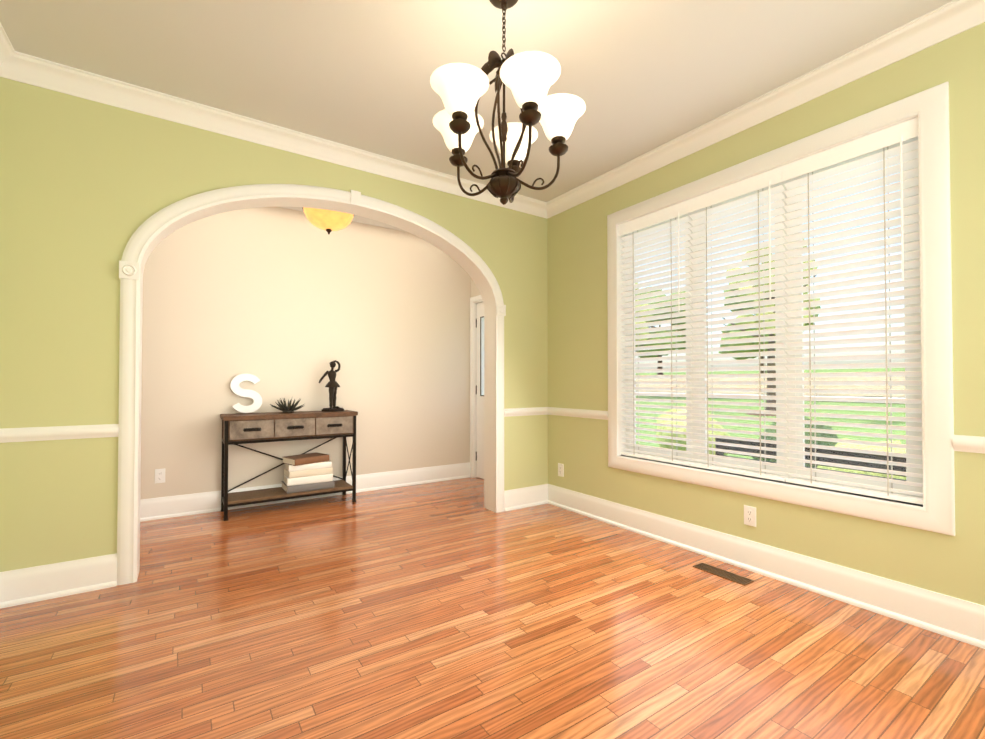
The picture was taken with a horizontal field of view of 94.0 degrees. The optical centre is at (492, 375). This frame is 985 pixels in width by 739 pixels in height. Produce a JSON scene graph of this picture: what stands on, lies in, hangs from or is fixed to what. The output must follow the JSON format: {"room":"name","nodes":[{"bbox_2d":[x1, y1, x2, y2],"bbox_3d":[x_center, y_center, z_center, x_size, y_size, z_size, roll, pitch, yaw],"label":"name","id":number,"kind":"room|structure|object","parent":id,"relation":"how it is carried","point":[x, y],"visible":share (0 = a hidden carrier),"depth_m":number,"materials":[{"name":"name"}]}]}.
{"room":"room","nodes":[
{"label":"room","id":0,"kind":"room"},
{"bbox_2d":[0,77,547,571],"bbox_3d":[-1.086,-0.211,3.289,3.750,2.740,0.150,1,-1,-34],"label":"wall","id":1,"kind":"structure","parent":0,"point":[88,187],"depth_m":2.48,"materials":[{"name":"green paint"}]},
{"bbox_2d":[117,184,505,584],"bbox_3d":[-1.022,-0.074,3.321,2.605,2.466,0.216,1,-1,-34],"label":"door frame","id":2,"kind":"structure","parent":1,"relation":"attached to","point":[151,233],"depth_m":2.88,"materials":[{"name":"white wood"}]},
{"bbox_2d":[140,207,470,499],"bbox_3d":[-2.333,-0.200,4.114,5.200,2.740,0.150,1,-1,-34],"label":"wall","id":3,"kind":"structure","parent":0,"point":[283,303],"depth_m":4.35,"materials":[{"name":"beige paint"}]},
{"bbox_2d":[155,468,164,482],"bbox_3d":[-2.712,0.820,3.749,0.070,0.114,0.010,1,-1,-34],"label":"outlet","id":4,"kind":"object","parent":3,"relation":"attached to","point":[159,475],"visible":1,"depth_m":3.75,"materials":[{"name":"white plastic"}]},
{"bbox_2d":[140,462,469,521],"bbox_3d":[-2.283,1.084,4.021,4.900,0.170,0.030,1,-1,-34],"label":"baseboard","id":5,"kind":"structure","parent":3,"relation":"attached to","point":[205,502],"depth_m":4.28,"materials":[{"name":"white wood"}]},
{"bbox_2d":[0,0,952,231],"bbox_3d":[-0.892,-1.661,1.989,5.200,0.120,5.320,1,-1,-34],"label":"ceiling","id":6,"kind":"structure","parent":0,"point":[639,77],"depth_m":2.29,"materials":[{"name":"white paint"}]},
{"bbox_2d":[0,23,19,81],"bbox_3d":[-1.424,-1.565,0.799,0.092,0.105,3.640,1,-1,-34],"label":"crown molding","id":7,"kind":"structure","parent":6,"relation":"attached to","point":[9,58],"depth_m":2.27,"materials":[{"name":"white wood"}]},
{"bbox_2d":[302,207,353,233],"bbox_3d":[-1.405,-1.390,3.947,0.420,0.364,0.420,1,-1,-34],"label":"flush-mount light","id":8,"kind":"object","parent":6,"relation":"attached to","point":[328,221],"visible":0.62,"depth_m":3.84,"materials":[{"name":"yellow glass"}]},
{"bbox_2d":[430,0,585,204],"bbox_3d":[0.043,-1.157,1.911,0.662,0.890,0.666,1,-1,-34],"label":"chandelier","id":9,"kind":"object","parent":6,"relation":"hanging from","point":[528,78],"visible":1,"depth_m":1.86,"materials":[{"name":"white glass"}]},
{"bbox_2d":[0,477,984,738],"bbox_3d":[-0.892,1.169,1.948,5.200,0.060,5.320,1,-1,-34],"label":"floor","id":10,"kind":"structure","parent":0,"point":[448,609],"depth_m":1.95,"materials":[{"name":"brown wood"}]},
{"bbox_2d":[0,553,116,608],"bbox_3d":[-2.240,1.061,2.387,0.449,0.170,0.030,1,-1,-34],"label":"baseboard","id":11,"kind":"structure","parent":10,"relation":"on","point":[56,580],"depth_m":2.38,"materials":[{"name":"white wood"}]},
{"bbox_2d":[220,410,357,520],"bbox_3d":[-1.794,0.753,4.104,1.084,0.835,0.394,1,-1,-34],"label":"console table","id":12,"kind":"object","parent":10,"relation":"on","point":[242,428],"visible":0.94,"depth_m":3.97,"materials":[{"name":"brown wood"}]},
{"bbox_2d":[230,374,261,412],"bbox_3d":[-2.178,0.159,4.067,0.248,0.351,0.077,1,-1,-34],"label":"letter","id":13,"kind":"object","parent":12,"relation":"on","point":[238,390],"visible":0.98,"depth_m":4.05,"materials":[{"name":"white"}]},
{"bbox_2d":[271,398,304,412],"bbox_3d":[-1.841,0.263,4.128,0.299,0.143,0.284,1,-1,-34],"label":"succulent","id":14,"kind":"object","parent":12,"relation":"on","point":[285,408],"visible":1,"depth_m":4.11,"materials":[{"name":"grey plant"}]},
{"bbox_2d":[281,452,334,493],"bbox_3d":[-1.678,0.876,4.175,0.413,0.295,0.313,1,-1,-34],"label":"books","id":15,"kind":"object","parent":12,"relation":"on","point":[308,472],"visible":1,"depth_m":4.08,"materials":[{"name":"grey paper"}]},
{"bbox_2d":[319,360,343,411],"bbox_3d":[-1.516,0.096,4.333,0.225,0.483,0.174,1,-1,-34],"label":"figurine","id":16,"kind":"object","parent":12,"relation":"on","point":[332,384],"visible":1,"depth_m":4.31,"materials":[{"name":"brown metal"}]},
{"bbox_2d":[693,562,753,585],"bbox_3d":[1.331,1.147,2.663,0.100,0.005,0.310,1,-1,-34],"label":"floor vent","id":17,"kind":"object","parent":10,"relation":"in","point":[731,576],"visible":1,"depth_m":2.65,"materials":[{"name":"brown metal"}]},
{"bbox_2d":[471,22,984,605],"bbox_3d":[1.204,-0.210,3.375,0.150,2.740,5.020,1,-1,-34],"label":"wall","id":18,"kind":"structure","parent":0,"point":[945,564],"depth_m":2.46,"materials":[{"name":"green paint"}]},
{"bbox_2d":[16,52,547,216],"bbox_3d":[-0.957,-1.530,3.249,3.360,0.105,0.092,1,-1,-34],"label":"crown molding","id":19,"kind":"structure","parent":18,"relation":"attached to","point":[35,71],"depth_m":2.83,"materials":[{"name":"white wood"}]},
{"bbox_2d":[470,295,482,477],"bbox_3d":[0.096,0.131,5.005,0.172,2.105,1.060,1,-1,-34],"label":"door frame","id":20,"kind":"structure","parent":18,"relation":"attached to","point":[475,301],"depth_m":5.36,"materials":[{"name":"white wood"}]},
{"bbox_2d":[476,302,483,478],"bbox_3d":[0.057,0.166,4.993,0.094,2.018,0.928,1,-1,-34],"label":"front door","id":21,"kind":"structure","parent":18,"relation":"in","point":[480,390],"depth_m":5.30,"materials":[{"name":"white wood"}]},
{"bbox_2d":[504,484,547,510],"bbox_3d":[0.295,1.085,4.089,0.464,0.170,0.030,1,-1,-34],"label":"baseboard","id":22,"kind":"structure","parent":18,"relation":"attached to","point":[519,498],"depth_m":4.08,"materials":[{"name":"white wood"}]},
{"bbox_2d":[558,463,563,476],"bbox_3d":[0.609,0.845,4.104,0.010,0.114,0.070,1,-1,-34],"label":"electrical outlet","id":23,"kind":"object","parent":18,"relation":"attached to","point":[560,469],"visible":1,"depth_m":4.10,"materials":[{"name":"white plastic"}]},
{"bbox_2d":[744,505,755,526],"bbox_3d":[1.530,0.836,2.731,0.010,0.114,0.070,1,-1,-34],"label":"electrical outlet","id":24,"kind":"object","parent":18,"relation":"attached to","point":[750,515],"visible":1,"depth_m":2.73,"materials":[{"name":"white plastic"}]},
{"bbox_2d":[540,0,984,218],"bbox_3d":[1.488,-1.537,2.754,0.092,0.105,3.640,1,-1,-34],"label":"crown molding","id":25,"kind":"structure","parent":18,"relation":"attached to","point":[937,25],"depth_m":2.48,"materials":[{"name":"white wood"}]},
{"bbox_2d":[548,484,984,648],"bbox_3d":[1.514,1.066,2.733,0.030,0.170,3.640,1,-1,-34],"label":"baseboard","id":26,"kind":"structure","parent":18,"relation":"attached to","point":[951,617],"depth_m":2.47,"materials":[{"name":"white wood"}]},
{"bbox_2d":[607,81,954,535],"bbox_3d":[1.516,-0.288,2.869,0.147,2.000,1.970,1,-1,-34],"label":"window unit","id":27,"kind":"structure","parent":18,"relation":"in","point":[853,479],"depth_m":2.35,"materials":[{"name":"white wood"}]},
{"bbox_2d":[619,117,922,504],"bbox_3d":[1.499,-0.290,2.857,0.074,1.788,1.764,1,-1,-34],"label":"window blinds","id":28,"kind":"object","parent":27,"relation":"attached to","point":[900,133],"visible":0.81,"depth_m":2.59,"materials":[{"name":"white plastic"}]},
{"bbox_3d":[-1.483,-0.250,0.650,0.150,2.740,3.790,1,-1,-34],"label":"wall","id":29,"kind":"structure","parent":0,"visible":0},
{"bbox_2d":[0,424,118,442],"bbox_3d":[-2.250,0.301,2.395,0.469,0.070,0.024,1,-1,-34],"label":"trim","id":30,"kind":"structure","parent":29,"relation":"attached to","point":[105,430],"depth_m":2.38,"materials":[{"name":"white wood"}]},
{"bbox_2d":[504,407,546,416],"bbox_3d":[0.297,0.325,4.105,0.474,0.070,0.024,1,-1,-34],"label":"trim","id":31,"kind":"structure","parent":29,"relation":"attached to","point":[509,412],"depth_m":4.09,"materials":[{"name":"white wood"}]},
{"bbox_2d":[547,407,607,419],"bbox_3d":[0.709,0.323,3.950,0.024,0.070,0.740,1,-1,-34],"label":"trim","id":32,"kind":"structure","parent":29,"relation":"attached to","point":[582,413],"depth_m":3.90,"materials":[{"name":"white wood"}]},
{"bbox_2d":[953,435,984,453],"bbox_3d":[2.263,0.290,1.633,0.024,0.070,0.900,1,-1,-34],"label":"trim","id":33,"kind":"structure","parent":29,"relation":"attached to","point":[972,444],"depth_m":1.96,"materials":[{"name":"white wood"}]},
{"label":"outside","id":34,"kind":"structure","parent":0,"visible":0},
{"bbox_2d":[636,377,904,398],"bbox_3d":[28.733,-0.062,24.849,15.000,2.983,130.000,1,-1,-34],"label":"road","id":35,"kind":"structure","parent":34,"point":[806,386],"depth_m":35.76,"materials":[{"name":"grey asphalt"}]},
{"bbox_2d":[636,368,905,458],"bbox_3d":[35.688,-0.966,29.529,86.250,5.711,130.000,1,-1,-34],"label":"lawn","id":36,"kind":"structure","parent":34,"point":[882,431],"depth_m":18.34,"materials":[{"name":"green plant"}]},
{"bbox_2d":[635,283,655,351],"bbox_3d":[10.254,-3.026,37.407,5.772,9.650,6.316,1,-1,-34],"label":"tree","id":37,"kind":"object","parent":36,"relation":"on","point":[644,321],"depth_m":35.37,"materials":[{"name":"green plant"}]},
{"bbox_2d":[635,286,685,374],"bbox_3d":[23.793,-5.966,66.204,11.332,14.182,11.619,1,-1,-34],"label":"tree","id":38,"kind":"object","parent":36,"relation":"on","point":[680,348],"depth_m":63.13,"materials":[{"name":"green plant"}]},
{"bbox_2d":[718,268,820,373],"bbox_3d":[29.281,-5.428,49.355,9.428,13.290,10.172,1,-1,-34],"label":"tree","id":39,"kind":"object","parent":36,"relation":"on","point":[752,343],"depth_m":48.71,"materials":[{"name":"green plant"}]},
{"bbox_2d":[723,239,820,415],"bbox_3d":[10.985,-1.845,17.971,4.092,6.967,3.144,1,-1,-34],"label":"tree","id":40,"kind":"object","parent":36,"relation":"on","point":[771,371],"depth_m":17.86,"materials":[{"name":"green plant"}]},
{"bbox_2d":[656,405,905,479],"bbox_3d":[4.338,1.013,4.900,2.795,1.278,7.039,1,-1,-34],"label":"bushes","id":41,"kind":"object","parent":36,"relation":"on","point":[870,447],"depth_m":5.76,"materials":[{"name":"green plant"}]},
{"bbox_3d":[2.167,1.540,3.755,1.900,0.150,6.620,1,-1,-34],"label":"porch","id":42,"kind":"object","parent":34,"visible":0},
{"bbox_2d":[715,436,905,480],"bbox_3d":[2.312,0.997,3.366,0.600,0.925,1.740,1,-1,-34],"label":"bench","id":43,"kind":"object","parent":42,"relation":"on","point":[864,464],"depth_m":3.47,"materials":[{"name":"black"}]}
]}

